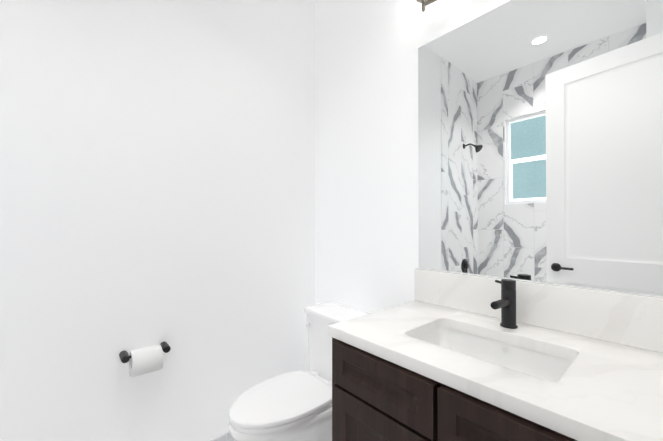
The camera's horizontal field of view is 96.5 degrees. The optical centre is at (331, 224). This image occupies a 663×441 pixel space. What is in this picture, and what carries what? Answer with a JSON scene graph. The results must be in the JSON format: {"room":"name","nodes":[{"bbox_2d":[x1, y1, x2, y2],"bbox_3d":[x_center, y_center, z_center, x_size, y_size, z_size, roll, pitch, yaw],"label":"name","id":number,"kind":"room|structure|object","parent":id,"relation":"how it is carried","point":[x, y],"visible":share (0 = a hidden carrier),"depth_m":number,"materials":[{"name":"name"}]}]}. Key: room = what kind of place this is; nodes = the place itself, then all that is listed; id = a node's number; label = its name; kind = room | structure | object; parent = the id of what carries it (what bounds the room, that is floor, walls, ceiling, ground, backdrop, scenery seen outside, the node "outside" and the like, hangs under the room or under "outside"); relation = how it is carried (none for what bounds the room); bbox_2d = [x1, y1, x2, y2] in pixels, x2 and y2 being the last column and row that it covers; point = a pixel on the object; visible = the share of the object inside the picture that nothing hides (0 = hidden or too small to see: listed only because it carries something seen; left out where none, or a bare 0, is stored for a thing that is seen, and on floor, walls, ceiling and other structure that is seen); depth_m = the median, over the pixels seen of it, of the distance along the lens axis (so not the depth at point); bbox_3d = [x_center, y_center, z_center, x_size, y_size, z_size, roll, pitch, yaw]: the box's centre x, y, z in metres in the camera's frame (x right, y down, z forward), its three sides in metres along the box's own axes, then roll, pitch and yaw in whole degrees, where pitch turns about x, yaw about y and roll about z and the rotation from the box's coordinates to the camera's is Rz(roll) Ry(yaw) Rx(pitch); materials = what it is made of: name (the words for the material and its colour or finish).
{"room":"bathroom","nodes":[
{"label":"bathroom","id":0,"kind":"room"},
{"bbox_2d":[0,0,314,440],"bbox_3d":[-1.161,-0.268,1.168,2.690,3.050,0.120,1,-1,-41],"label":"wall","id":1,"kind":"structure","parent":0,"point":[157,172],"depth_m":1.37,"materials":[{"name":"white paint"}]},
{"bbox_2d":[119,341,170,376],"bbox_3d":[-0.817,0.609,1.307,0.187,0.129,0.112,1,-1,-41],"label":"paper holder","id":2,"kind":"object","parent":1,"relation":"attached to","point":[145,360],"visible":1,"depth_m":1.27,"materials":[{"name":"black"}]},
{"bbox_2d":[210,432,234,440],"bbox_3d":[-0.746,1.191,1.431,1.700,0.137,0.010,0,-1,-41],"label":"baseboard","id":3,"kind":"structure","parent":1,"relation":"attached to","point":[226,437],"depth_m":1.57,"materials":[{"name":"wood"}]},
{"bbox_2d":[315,0,662,312],"bbox_3d":[0.502,-0.266,1.403,0.120,3.050,1.960,1,-1,-41],"label":"wall","id":4,"kind":"structure","parent":0,"point":[366,173],"depth_m":1.64,"materials":[{"name":"white paint"}]},
{"bbox_2d":[416,0,437,11],"bbox_3d":[0.644,-0.972,1.069,0.114,0.124,0.742,1,-1,-41],"label":"sconce","id":5,"kind":"object","parent":4,"relation":"attached to","point":[424,3],"visible":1,"depth_m":1.30,"materials":[{"name":"silver metal"}]},
{"bbox_2d":[418,0,662,295],"bbox_3d":[0.711,-0.322,1.069,0.006,1.044,0.900,1,-1,-41],"label":"mirror","id":6,"kind":"object","parent":4,"relation":"attached to","point":[540,140],"visible":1,"depth_m":1.02,"materials":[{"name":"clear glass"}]},
{"bbox_3d":[-0.509,1.300,0.500,2.810,0.100,1.960,0,-1,-41],"label":"floor","id":7,"kind":"structure","parent":0,"visible":0},
{"bbox_2d":[228,302,369,440],"bbox_3d":[-0.145,0.871,1.461,0.731,0.793,0.430,1,-1,-41],"label":"toilet","id":8,"kind":"object","parent":7,"relation":"on","point":[295,405],"visible":0.69,"depth_m":1.36,"materials":[{"name":"white ceramic"}]},
{"bbox_2d":[328,268,662,440],"bbox_3d":[0.486,0.729,0.860,0.607,1.050,0.932,1,-1,-41],"label":"bathroom vanity","id":9,"kind":"object","parent":7,"relation":"on","point":[444,356],"visible":0.98,"depth_m":0.84,"materials":[{"name":"white stone"}]},
{"bbox_2d":[491,279,517,328],"bbox_3d":[0.574,0.274,1.009,0.155,0.161,0.074,1,-1,-41],"label":"faucet","id":10,"kind":"object","parent":9,"relation":"on","point":[506,303],"visible":1,"depth_m":1.01,"materials":[{"name":"black metal"}]}
]}

